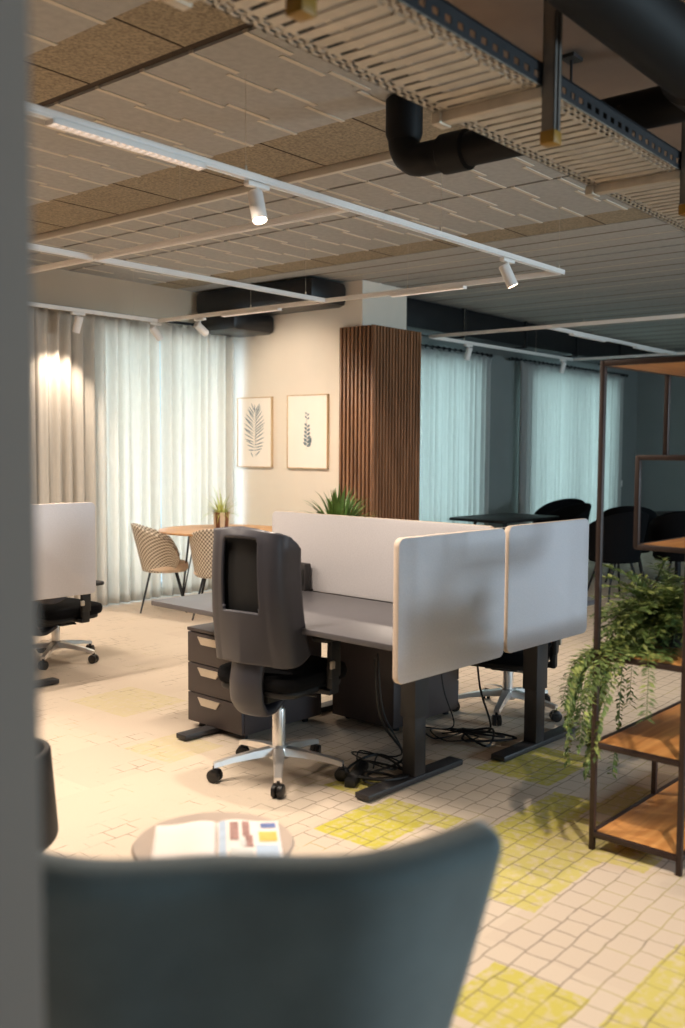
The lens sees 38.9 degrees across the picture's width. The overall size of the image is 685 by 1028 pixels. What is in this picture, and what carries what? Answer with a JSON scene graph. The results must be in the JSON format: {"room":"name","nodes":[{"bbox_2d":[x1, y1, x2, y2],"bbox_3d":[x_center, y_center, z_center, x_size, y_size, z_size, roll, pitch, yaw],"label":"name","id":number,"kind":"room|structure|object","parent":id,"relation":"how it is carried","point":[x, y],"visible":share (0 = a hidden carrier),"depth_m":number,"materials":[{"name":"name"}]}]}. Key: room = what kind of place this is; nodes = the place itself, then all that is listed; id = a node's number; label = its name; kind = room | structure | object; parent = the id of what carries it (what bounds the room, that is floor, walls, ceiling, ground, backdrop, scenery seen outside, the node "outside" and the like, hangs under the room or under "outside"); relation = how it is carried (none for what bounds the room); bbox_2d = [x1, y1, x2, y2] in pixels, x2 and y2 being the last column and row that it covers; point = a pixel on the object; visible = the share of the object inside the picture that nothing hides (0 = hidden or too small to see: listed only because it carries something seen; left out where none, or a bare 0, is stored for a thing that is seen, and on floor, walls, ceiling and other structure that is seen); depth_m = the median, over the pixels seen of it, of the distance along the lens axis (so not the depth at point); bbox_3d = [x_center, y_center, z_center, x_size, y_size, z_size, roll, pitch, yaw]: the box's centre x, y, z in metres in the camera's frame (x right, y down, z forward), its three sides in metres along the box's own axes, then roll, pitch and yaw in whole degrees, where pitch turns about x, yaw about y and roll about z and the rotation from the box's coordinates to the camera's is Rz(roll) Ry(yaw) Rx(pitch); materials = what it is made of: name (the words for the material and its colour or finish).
{"room":"open-plan office","nodes":[
{"label":"open-plan office","id":0,"kind":"room"},
{"bbox_2d":[0,0,44,1027],"bbox_3d":[-0.866,-0.092,0.318,0.233,3.130,1.592,4,5,40],"label":"wall","id":1,"kind":"structure","parent":0,"point":[21,895],"depth_m":0.85,"materials":[{"name":"grey paint"}]},
{"bbox_2d":[33,265,198,594],"bbox_3d":[-4.333,-0.587,6.851,0.250,3.180,10.050,4,5,40],"label":"wall","id":2,"kind":"structure","parent":0,"point":[54,286],"depth_m":9.14,"materials":[{"name":"beige paint"}]},
{"bbox_2d":[37,302,194,325],"bbox_3d":[-2.101,-1.882,9.184,0.091,0.044,2.810,4,5,40],"label":"curtain rod","id":3,"kind":"object","parent":2,"relation":"attached to","point":[174,322],"visible":0.04,"depth_m":9.65,"materials":[{"name":"metal"}]},
{"bbox_2d":[33,307,107,605],"bbox_3d":[-2.522,-0.474,8.649,0.121,2.706,1.013,4,5,40],"label":"curtain","id":4,"kind":"object","parent":3,"relation":"hanging from","point":[70,367],"visible":0.44,"depth_m":8.71,"materials":[{"name":"fabric"}]},
{"bbox_2d":[103,316,160,603],"bbox_3d":[-1.994,-0.515,9.287,0.136,2.706,0.635,4,5,40],"label":"curtain","id":5,"kind":"object","parent":3,"relation":"hanging from","point":[132,352],"visible":0.9,"depth_m":9.22,"materials":[{"name":"fabric"}]},
{"bbox_2d":[160,322,233,595],"bbox_3d":[-1.469,-0.555,9.914,0.132,2.706,0.958,4,5,40],"label":"curtain","id":6,"kind":"object","parent":3,"relation":"hanging from","point":[197,375],"visible":0.77,"depth_m":9.82,"materials":[{"name":"fabric"}]},
{"bbox_2d":[32,151,392,242],"bbox_3d":[-1.018,-2.009,6.274,5.450,0.045,0.035,4,5,40],"label":"trim","id":7,"kind":"structure","parent":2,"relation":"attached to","point":[383,157],"depth_m":6.10,"materials":[{"name":"beige metal"}]},
{"bbox_2d":[233,280,406,525],"bbox_3d":[-0.390,-0.791,10.174,2.070,3.180,0.710,4,5,40],"label":"wall","id":8,"kind":"structure","parent":0,"point":[300,356],"depth_m":9.75,"materials":[{"name":"beige paint"}]},
{"bbox_2d":[237,397,272,467],"bbox_3d":[-0.916,-0.853,10.126,0.505,0.729,0.030,4,5,40],"label":"framed print","id":9,"kind":"object","parent":8,"relation":"attached to","point":[254,414],"visible":1,"depth_m":10.11,"materials":[{"name":"beige paper"}]},
{"bbox_2d":[287,394,328,468],"bbox_3d":[-0.348,-0.820,9.656,0.540,0.735,0.030,4,5,40],"label":"framed print","id":10,"kind":"object","parent":8,"relation":"attached to","point":[307,415],"visible":1,"depth_m":9.64,"materials":[{"name":"beige paper"}]},
{"bbox_2d":[29,0,684,350],"bbox_3d":[2.740,-2.076,5.982,11.600,0.204,17.908,4,5,40],"label":"ceiling","id":11,"kind":"structure","parent":0,"point":[158,71],"depth_m":5.76,"materials":[{"name":"brown wood"}]},
{"bbox_2d":[33,302,157,321],"bbox_3d":[-2.573,-1.928,7.926,0.036,0.441,2.680,4,5,40],"label":"track","id":12,"kind":"object","parent":11,"relation":"hanging from","point":[35,304],"visible":0.84,"depth_m":8.43,"materials":[{"name":"white metal"}]},
{"bbox_2d":[71,312,84,332],"bbox_3d":[-2.269,-1.640,8.316,0.119,0.178,0.105,0,4,-11],"label":"track spotlight","id":13,"kind":"object","parent":12,"relation":"attached to","point":[78,320],"visible":1,"depth_m":8.29,"materials":[{"name":"white metal"}]},
{"bbox_2d":[149,322,163,341],"bbox_3d":[-1.727,-1.684,8.966,0.147,0.173,0.068,-3,5,-38],"label":"track spotlight","id":14,"kind":"object","parent":12,"relation":"attached to","point":[158,336],"visible":1,"depth_m":8.94,"materials":[{"name":"white metal"}]},
{"bbox_2d":[32,243,324,302],"bbox_3d":[-1.514,-1.790,6.013,0.036,0.441,4.280,4,5,40],"label":"track","id":15,"kind":"object","parent":11,"relation":"hanging from","point":[36,247],"visible":0.98,"depth_m":6.47,"materials":[{"name":"white metal"}]},
{"bbox_2d":[33,207,348,272],"bbox_3d":[-1.543,-1.788,5.986,4.070,0.441,0.036,4,5,40],"label":"track","id":16,"kind":"object","parent":11,"relation":"hanging from","point":[328,211],"visible":0.77,"depth_m":5.37,"materials":[{"name":"white metal"}]},
{"bbox_2d":[162,0,316,22],"bbox_3d":[-0.239,-1.407,2.192,0.445,0.655,0.068,4,5,40],"label":"bracket","id":17,"kind":"object","parent":11,"relation":"attached to","point":[301,11],"visible":1,"depth_m":2.08,"materials":[{"name":"metal"}]},
{"bbox_2d":[199,0,684,231],"bbox_3d":[0.707,-1.366,3.375,0.391,0.072,4.422,4,5,40],"label":"cable tray","id":18,"kind":"object","parent":17,"relation":"on","point":[389,78],"visible":0.91,"depth_m":2.90,"materials":[{"name":"metal"}]},
{"bbox_2d":[196,276,345,337],"bbox_3d":[-0.749,-2.018,9.545,1.600,0.430,0.585,4,5,40],"label":"ventilation duct","id":19,"kind":"object","parent":11,"relation":"attached to","point":[258,324],"visible":0.72,"depth_m":9.46,"materials":[{"name":"black metal"}]},
{"bbox_2d":[30,74,564,274],"bbox_3d":[-0.307,-1.662,4.262,0.036,0.441,5.518,4,5,40],"label":"track","id":20,"kind":"object","parent":11,"relation":"hanging from","point":[38,111],"visible":0.96,"depth_m":4.35,"materials":[{"name":"white metal"}]},
{"bbox_2d":[45,118,205,170],"bbox_3d":[-0.803,-1.397,3.683,0.049,0.019,0.716,4,5,40],"label":"lamp","id":21,"kind":"object","parent":20,"relation":"attached to","point":[55,123],"visible":1,"depth_m":3.64,"materials":[{"name":"white plastic"}]},
{"bbox_2d":[244,180,269,224],"bbox_3d":[-0.372,-1.346,4.207,0.102,0.178,0.121,1,4,3],"label":"track spotlight","id":22,"kind":"object","parent":20,"relation":"attached to","point":[255,196],"visible":1,"depth_m":4.18,"materials":[{"name":"white metal"}]},
{"bbox_2d":[499,257,517,288],"bbox_3d":[0.996,-1.450,5.848,0.128,0.177,0.092,-1,4,-24],"label":"track spotlight","id":23,"kind":"object","parent":20,"relation":"attached to","point":[505,269],"visible":1,"depth_m":5.82,"materials":[{"name":"white metal"}]},
{"bbox_2d":[157,271,557,322],"bbox_3d":[-0.147,-1.896,7.682,4.090,0.441,0.036,4,5,40],"label":"track","id":24,"kind":"object","parent":11,"relation":"hanging from","point":[544,273],"visible":0.88,"depth_m":7.41,"materials":[{"name":"white metal"}]},
{"bbox_2d":[194,317,208,336],"bbox_3d":[-1.258,-1.666,8.641,0.134,0.158,0.136,0,4,-6],"label":"track spotlight","id":25,"kind":"object","parent":24,"relation":"attached to","point":[198,326],"visible":1,"depth_m":8.61,"materials":[{"name":"white metal"}]},
{"bbox_2d":[221,308,281,316],"bbox_3d":[-0.779,-1.708,8.220,0.676,0.019,0.049,4,5,40],"label":"lamp","id":26,"kind":"object","parent":24,"relation":"attached to","point":[271,309],"visible":1,"depth_m":8.20,"materials":[{"name":"white plastic"}]},
{"bbox_2d":[390,286,466,297],"bbox_3d":[0.618,-1.620,7.064,0.646,0.019,0.049,4,5,40],"label":"lamp","id":27,"kind":"object","parent":24,"relation":"attached to","point":[455,287],"visible":1,"depth_m":7.04,"materials":[{"name":"white plastic"}]},
{"bbox_2d":[431,0,562,147],"bbox_3d":[0.486,-1.463,3.064,0.445,0.655,0.068,4,5,40],"label":"bracket","id":28,"kind":"object","parent":11,"relation":"attached to","point":[549,94],"visible":1,"depth_m":2.95,"materials":[{"name":"metal"}]},
{"bbox_2d":[430,313,572,360],"bbox_3d":[1.956,-2.136,11.361,0.036,0.441,3.240,4,5,40],"label":"track","id":29,"kind":"object","parent":11,"relation":"hanging from","point":[440,338],"visible":1,"depth_m":11.19,"materials":[{"name":"white metal"}]},
{"bbox_2d":[464,344,472,360],"bbox_3d":[1.391,-1.782,10.709,0.129,0.177,0.088,-2,4,-25],"label":"track spotlight","id":30,"kind":"object","parent":29,"relation":"attached to","point":[468,352],"visible":1,"depth_m":10.68,"materials":[{"name":"white metal"}]},
{"bbox_2d":[559,359,566,372],"bbox_3d":[2.828,-1.892,12.437,0.129,0.177,0.089,-1,4,-25],"label":"track spotlight","id":31,"kind":"object","parent":29,"relation":"attached to","point":[563,363],"visible":1,"depth_m":12.41,"materials":[{"name":"white metal"}]},
{"bbox_2d":[386,51,684,176],"bbox_3d":[0.781,-1.658,3.971,1.474,0.376,0.172,4,5,40],"label":"drain pipe","id":32,"kind":"object","parent":11,"relation":"attached to","point":[461,150],"visible":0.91,"depth_m":4.13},
{"bbox_2d":[406,298,665,364],"bbox_3d":[2.723,-2.274,12.811,0.340,0.335,7.380,4,5,40],"label":"ventilation duct","id":33,"kind":"object","parent":11,"relation":"attached to","point":[427,318],"visible":0.63,"depth_m":11.67,"materials":[{"name":"black metal"}]},
{"bbox_2d":[429,278,684,337],"bbox_3d":[2.576,-1.951,8.723,4.330,0.441,0.036,4,5,40],"label":"track","id":34,"kind":"object","parent":11,"relation":"hanging from","point":[672,316],"visible":1,"depth_m":9.12,"materials":[{"name":"white metal"}]},
{"bbox_2d":[550,311,676,354],"bbox_3d":[3.003,-2.070,10.495,0.036,0.441,3.240,4,5,40],"label":"track","id":35,"kind":"object","parent":11,"relation":"hanging from","point":[564,330],"visible":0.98,"depth_m":10.34,"materials":[{"name":"white metal"}]},
{"bbox_2d":[569,333,605,341],"bbox_3d":[2.520,-1.806,9.931,0.049,0.019,0.756,4,5,40],"label":"lamp","id":36,"kind":"object","parent":35,"relation":"attached to","point":[571,334],"visible":1,"depth_m":9.88,"materials":[{"name":"white plastic"}]},
{"bbox_2d":[633,346,664,353],"bbox_3d":[3.525,-1.883,11.140,0.049,0.019,0.806,4,5,40],"label":"lamp","id":37,"kind":"object","parent":35,"relation":"attached to","point":[635,347],"visible":1,"depth_m":11.10,"materials":[{"name":"white plastic"}]},
{"bbox_2d":[545,0,684,111],"bbox_3d":[0.374,-1.459,2.304,0.256,0.256,2.960,4,5,40],"label":"air duct","id":38,"kind":"object","parent":11,"relation":"attached to","point":[649,35],"visible":1,"depth_m":2.85,"materials":[{"name":"black metal"}]},
{"bbox_2d":[573,319,684,360],"bbox_3d":[3.854,-2.163,11.917,2.250,0.441,0.036,4,5,40],"label":"track","id":39,"kind":"object","parent":11,"relation":"hanging from","point":[678,353],"visible":0.93,"depth_m":12.15,"materials":[{"name":"white metal"}]},
{"bbox_2d":[585,122,684,216],"bbox_3d":[1.210,-1.518,3.936,0.445,0.655,0.068,4,5,40],"label":"bracket","id":40,"kind":"object","parent":11,"relation":"attached to","point":[593,191],"visible":0.98,"depth_m":3.90,"materials":[{"name":"metal"}]},
{"bbox_2d":[39,551,684,1027],"bbox_3d":[2.723,1.154,6.207,11.600,0.120,17.900,4,5,40],"label":"floor","id":41,"kind":"structure","parent":0,"point":[572,935],"depth_m":4.14,"materials":[{"name":"tile"}]},
{"bbox_2d":[39,677,58,686],"bbox_3d":[-2.519,0.691,6.345,1.600,0.720,0.800,4,5,43],"label":"desk","id":42,"kind":"object","parent":41,"relation":"on","point":[47,681],"visible":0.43,"depth_m":6.06,"materials":[{"name":"metal"}]},
{"bbox_2d":[36,502,95,599],"bbox_3d":[-1.832,0.226,5.866,0.090,0.578,0.725,4,5,43],"label":"screen","id":43,"kind":"object","parent":42,"relation":"attached to","point":[66,551],"visible":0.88,"depth_m":5.95,"materials":[{"name":"grey fabric"}]},
{"bbox_2d":[40,738,58,850],"bbox_3d":[-1.220,1.024,3.130,0.579,0.524,0.618,0,4,-4],"label":"armchair","id":44,"kind":"object","parent":41,"relation":"on","point":[49,818],"visible":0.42,"depth_m":3.11,"materials":[{"name":"fabric"}]},
{"bbox_2d":[38,580,103,669],"bbox_3d":[-1.990,0.502,6.786,0.642,1.044,0.616,3,5,35],"label":"office chair","id":45,"kind":"object","parent":41,"relation":"on","point":[53,613],"visible":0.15,"depth_m":6.65,"materials":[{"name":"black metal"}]},
{"bbox_2d":[131,523,188,612],"bbox_3d":[-1.676,0.481,8.905,0.520,0.804,0.495,0,4,-5],"label":"woven chair","id":46,"kind":"object","parent":41,"relation":"on","point":[157,552],"visible":1,"depth_m":8.71,"materials":[{"name":"beige wicker"}]},
{"bbox_2d":[149,559,188,572],"bbox_3d":[-1.626,0.475,8.910,0.421,0.092,0.421,0,4,-10],"label":"seat cushion","id":47,"kind":"object","parent":46,"relation":"on","point":[155,565],"depth_m":8.71,"materials":[{"name":"beige fabric"}]},
{"bbox_2d":[189,529,213,620],"bbox_3d":[-1.106,0.511,8.519,0.495,0.804,0.520,1,4,4],"label":"woven chair","id":48,"kind":"object","parent":41,"relation":"on","point":[201,542],"visible":0.42,"depth_m":8.34,"materials":[{"name":"beige wicker"}]},
{"bbox_2d":[131,812,293,858],"bbox_3d":[-0.345,1.097,2.598,0.430,0.450,0.430,4,5,40],"label":"coffee table","id":49,"kind":"object","parent":41,"relation":"on","point":[142,846],"visible":0.2,"depth_m":2.67,"materials":[{"name":"beige wood"}]},
{"bbox_2d":[151,819,282,857],"bbox_3d":[-0.332,0.864,2.563,0.336,0.014,0.260,0,4,-7],"label":"open magazine","id":50,"kind":"object","parent":49,"relation":"on","point":[233,836],"visible":0.82,"depth_m":2.57,"materials":[{"name":"white paper"}]},
{"bbox_2d":[158,524,271,595],"bbox_3d":[-1.103,0.510,8.916,1.160,0.743,1.160,4,5,40],"label":"dining table","id":51,"kind":"object","parent":41,"relation":"on","point":[187,530],"visible":0.27,"depth_m":8.90,"materials":[{"name":"brown wood"}]},
{"bbox_2d":[201,487,246,527],"bbox_3d":[-1.141,-0.068,9.014,0.489,0.396,0.555,4,5,40],"label":"potted grass","id":52,"kind":"object","parent":51,"relation":"on","point":[221,516],"depth_m":8.96,"materials":[{"name":"green plant"}]},
{"bbox_2d":[213,512,229,527],"bbox_3d":[-1.126,0.056,9.011,0.152,0.150,0.152,4,5,40],"label":"pot","id":53,"kind":"object","parent":52,"relation":"attached to","point":[221,520],"depth_m":8.95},
{"bbox_2d":[187,622,321,738],"bbox_3d":[-0.475,0.869,5.263,0.440,0.540,0.586,4,5,43],"label":"drawer pedestal","id":54,"kind":"object","parent":41,"relation":"on","point":[209,703],"visible":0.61,"depth_m":5.10,"materials":[{"name":"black metal"}]},
{"bbox_2d":[42,820,501,1027],"bbox_3d":[-0.191,0.912,1.680,0.807,0.954,0.724,0,4,-4],"label":"lounge chair","id":55,"kind":"object","parent":41,"relation":"on","point":[386,937],"visible":0.88,"depth_m":1.33,"materials":[{"name":"teal fabric"}]},
{"bbox_2d":[206,526,348,798],"bbox_3d":[-0.275,0.616,4.438,0.642,1.159,0.616,3,5,32],"label":"office chair","id":56,"kind":"object","parent":41,"relation":"on","point":[259,621],"visible":1,"depth_m":4.19,"materials":[{"name":"fabric"}]},
{"bbox_2d":[151,591,462,801],"bbox_3d":[-0.115,0.820,4.690,1.600,0.720,0.800,4,5,43],"label":"desk","id":57,"kind":"object","parent":41,"relation":"on","point":[364,622],"visible":0.41,"depth_m":4.34,"materials":[{"name":"laminate"}]},
{"bbox_2d":[301,562,310,590],"bbox_3d":[-0.214,0.342,5.285,0.070,0.150,0.049,4,5,43],"label":"box","id":58,"kind":"object","parent":57,"relation":"attached to","point":[305,567],"visible":0.54,"depth_m":5.26,"materials":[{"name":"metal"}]},
{"bbox_2d":[351,653,401,778],"bbox_3d":[0.179,0.915,4.490,0.240,0.540,0.336,-1,4,-15],"label":"power cable","id":59,"kind":"object","parent":57,"relation":"hanging from","point":[359,751],"visible":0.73,"depth_m":4.50,"materials":[{"name":"black plastic"}]},
{"bbox_2d":[346,658,409,784],"bbox_3d":[0.181,0.926,4.383,0.282,0.546,0.298,4,5,40],"label":"power cable","id":60,"kind":"object","parent":57,"relation":"hanging from","point":[359,761],"visible":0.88,"depth_m":4.41,"materials":[{"name":"black plastic"}]},
{"bbox_2d":[392,528,505,683],"bbox_3d":[0.437,0.364,4.065,0.090,0.578,0.745,4,5,43],"label":"screen","id":61,"kind":"object","parent":57,"relation":"attached to","point":[449,588],"visible":1,"depth_m":3.99,"materials":[{"name":"grey fabric"}]},
{"bbox_2d":[296,483,373,516],"bbox_3d":[-0.021,0.303,8.698,0.857,1.202,0.895,4,5,40],"label":"potted palm","id":62,"kind":"object","parent":41,"relation":"on","point":[336,506],"visible":0.25,"depth_m":8.58,"materials":[{"name":"plant"}]},
{"bbox_2d":[344,762,368,787],"bbox_3d":[0.065,1.179,4.410,0.050,0.044,0.280,1,4,14],"label":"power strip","id":63,"kind":"object","parent":41,"relation":"on","point":[351,781],"visible":0.77,"depth_m":4.34,"materials":[{"name":"black plastic"}]},
{"bbox_2d":[332,642,458,730],"bbox_3d":[0.305,0.863,5.414,0.440,0.540,0.586,4,5,43],"label":"drawer pedestal","id":64,"kind":"object","parent":41,"relation":"on","point":[355,698],"visible":0.39,"depth_m":5.21,"materials":[{"name":"black metal"}]},
{"bbox_2d":[312,591,594,761],"bbox_3d":[0.497,0.778,5.350,1.600,0.720,0.800,4,5,43],"label":"desk","id":65,"kind":"object","parent":41,"relation":"on","point":[535,659],"visible":0.28,"depth_m":4.83,"materials":[{"name":"metal"}]},
{"bbox_2d":[272,511,493,601],"bbox_3d":[0.158,0.230,5.015,1.500,0.425,0.080,4,5,43],"label":"screen","id":66,"kind":"object","parent":65,"relation":"attached to","point":[353,556],"visible":0.35,"depth_m":5.09,"materials":[{"name":"grey fabric"}]},
{"bbox_2d":[426,673,478,741],"bbox_3d":[0.539,0.883,4.946,0.301,0.535,0.207,2,4,20],"label":"power cable","id":67,"kind":"object","parent":65,"relation":"hanging from","point":[431,728],"visible":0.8,"depth_m":4.98,"materials":[{"name":"black plastic"}]},
{"bbox_2d":[450,664,516,747],"bbox_3d":[0.718,0.888,4.962,0.282,0.544,0.286,-1,4,-18],"label":"power cable","id":68,"kind":"object","parent":65,"relation":"hanging from","point":[478,731],"visible":0.94,"depth_m":4.96,"materials":[{"name":"black plastic"}]},
{"bbox_2d":[503,518,588,652],"bbox_3d":[0.953,0.323,4.621,0.090,0.577,0.725,4,5,43],"label":"screen","id":69,"kind":"object","parent":65,"relation":"attached to","point":[546,563],"visible":0.89,"depth_m":4.55,"materials":[{"name":"grey fabric"}]},
{"bbox_2d":[449,513,558,526],"bbox_3d":[1.791,0.404,10.710,0.750,0.752,1.150,4,5,43],"label":"table","id":70,"kind":"object","parent":41,"relation":"on","point":[499,518],"visible":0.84,"depth_m":10.51,"materials":[{"name":"wood"}]},
{"bbox_2d":[452,527,561,725],"bbox_3d":[0.934,0.610,5.471,0.642,1.044,0.616,2,4,20],"label":"office chair","id":71,"kind":"object","parent":41,"relation":"on","point":[508,663],"visible":0.16,"depth_m":5.35,"materials":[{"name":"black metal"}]},
{"bbox_2d":[532,498,584,522],"bbox_3d":[2.592,0.275,11.565,0.607,0.904,0.622,3,5,36],"label":"tub chair","id":72,"kind":"object","parent":41,"relation":"on","point":[554,505],"visible":0.16,"depth_m":11.78,"materials":[{"name":"black fabric"}]},
{"bbox_2d":[538,503,590,522],"bbox_3d":[2.430,0.332,10.726,0.622,0.904,0.607,-2,4,-26],"label":"tub chair","id":73,"kind":"object","parent":41,"relation":"on","point":[579,510],"visible":0.22,"depth_m":10.91,"materials":[{"name":"black fabric"}]},
{"bbox_2d":[588,512,648,602],"bbox_3d":[2.733,0.406,9.669,0.607,0.904,0.622,0,4,-11],"label":"tub chair","id":74,"kind":"object","parent":41,"relation":"on","point":[618,549],"visible":0.74,"depth_m":9.45,"materials":[{"name":"black fabric"}]},
{"bbox_2d":[588,554,639,563],"bbox_3d":[2.721,0.425,9.724,0.516,0.092,0.516,-1,4,-18],"label":"seat cushion","id":75,"kind":"object","parent":74,"relation":"on","point":[607,558],"depth_m":9.49,"materials":[{"name":"black fabric"}]},
{"bbox_2d":[604,506,656,582],"bbox_3d":[3.116,0.344,10.615,0.607,0.904,0.622,2,4,17],"label":"tub chair","id":76,"kind":"object","parent":41,"relation":"on","point":[621,509],"visible":0.09,"depth_m":10.39,"materials":[{"name":"black fabric"}]},
{"bbox_2d":[588,356,684,876],"bbox_3d":[1.522,0.328,3.974,0.355,1.820,1.380,4,5,42],"label":"shelving unit","id":77,"kind":"object","parent":41,"relation":"on","point":[654,824],"visible":0.93,"depth_m":3.60,"materials":[{"name":"brown metal"}]},
{"bbox_2d":[555,555,683,780],"bbox_3d":[1.180,0.628,3.718,0.890,0.889,0.650,-2,4,-28],"label":"fern","id":78,"kind":"object","parent":77,"relation":"on","point":[649,616],"visible":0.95,"depth_m":3.64,"materials":[{"name":"green plant"}]},
{"bbox_2d":[655,621,681,647],"bbox_3d":[1.274,0.452,3.747,0.160,0.110,0.160,4,5,40],"label":"potted plant","id":79,"kind":"object","parent":77,"relation":"on","point":[675,640],"depth_m":3.69,"materials":[{"name":"green plant"}]},
{"bbox_2d":[648,511,684,597],"bbox_3d":[3.425,0.399,9.842,0.607,0.904,0.622,1,4,12],"label":"tub chair","id":80,"kind":"object","parent":41,"relation":"on","point":[670,525],"visible":0.68,"depth_m":9.66,"materials":[{"name":"black fabric"}]},
{"bbox_2d":[652,552,676,561],"bbox_3d":[3.434,0.418,9.897,0.516,0.092,0.516,1,4,5],"label":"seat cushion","id":81,"kind":"object","parent":80,"relation":"on","point":[672,556],"depth_m":9.72,"materials":[{"name":"black fabric"}]},
{"bbox_2d":[654,511,683,582],"bbox_3d":[3.860,0.379,11.136,1.040,0.765,1.040,4,5,40],"label":"table","id":82,"kind":"object","parent":41,"relation":"on","point":[658,513],"visible":0.15,"depth_m":11.13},
{"bbox_2d":[339,324,420,520],"bbox_3d":[0.369,-0.475,9.544,0.430,2.645,0.780,4,5,40],"label":"column","id":83,"kind":"structure","parent":0,"point":[380,366],"depth_m":9.27,"materials":[{"name":"brown wood"}]},
{"bbox_2d":[421,335,637,527],"bbox_3d":[2.403,-0.985,13.237,0.250,3.180,7.700,4,5,40],"label":"wall","id":84,"kind":"structure","parent":0,"point":[505,374],"depth_m":12.81,"materials":[{"name":"grey paint"}]},
{"bbox_2d":[421,344,492,356],"bbox_3d":[1.071,-1.930,11.270,0.114,0.046,2.470,4,5,40],"label":"curtain rod","id":85,"kind":"object","parent":84,"relation":"attached to","point":[425,345],"visible":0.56,"depth_m":11.45,"materials":[{"name":"black metal"}]},
{"bbox_2d":[419,346,491,524],"bbox_3d":[1.129,-0.597,11.276,0.122,2.636,2.203,4,5,40],"label":"curtain","id":86,"kind":"object","parent":85,"relation":"hanging from","point":[455,391],"visible":0.5,"depth_m":11.45,"materials":[{"name":"teal fabric"}]},
{"bbox_2d":[509,357,627,376],"bbox_3d":[3.315,-2.102,13.970,0.114,0.046,3.700,4,5,40],"label":"curtain rod","id":87,"kind":"object","parent":84,"relation":"attached to","point":[511,358],"visible":0.77,"depth_m":13.52,"materials":[{"name":"black metal"}]},
{"bbox_2d":[518,361,573,524],"bbox_3d":[2.795,-0.725,13.280,0.121,2.636,1.422,4,5,40],"label":"curtain","id":88,"kind":"object","parent":87,"relation":"hanging from","point":[546,394],"visible":0.7,"depth_m":13.16,"materials":[{"name":"fabric"}]},
{"bbox_2d":[570,368,623,523],"bbox_3d":[3.809,-0.802,14.497,0.117,2.636,1.714,4,5,40],"label":"curtain","id":89,"kind":"object","parent":87,"relation":"hanging from","point":[586,384],"visible":0.57,"depth_m":14.36,"materials":[{"name":"fabric"}]},
{"bbox_2d":[634,350,684,510],"bbox_3d":[8.838,-0.914,12.775,10.750,3.180,0.200,4,5,40],"label":"wall","id":90,"kind":"structure","parent":0,"point":[663,481],"depth_m":15.70,"materials":[{"name":"grey paint"}]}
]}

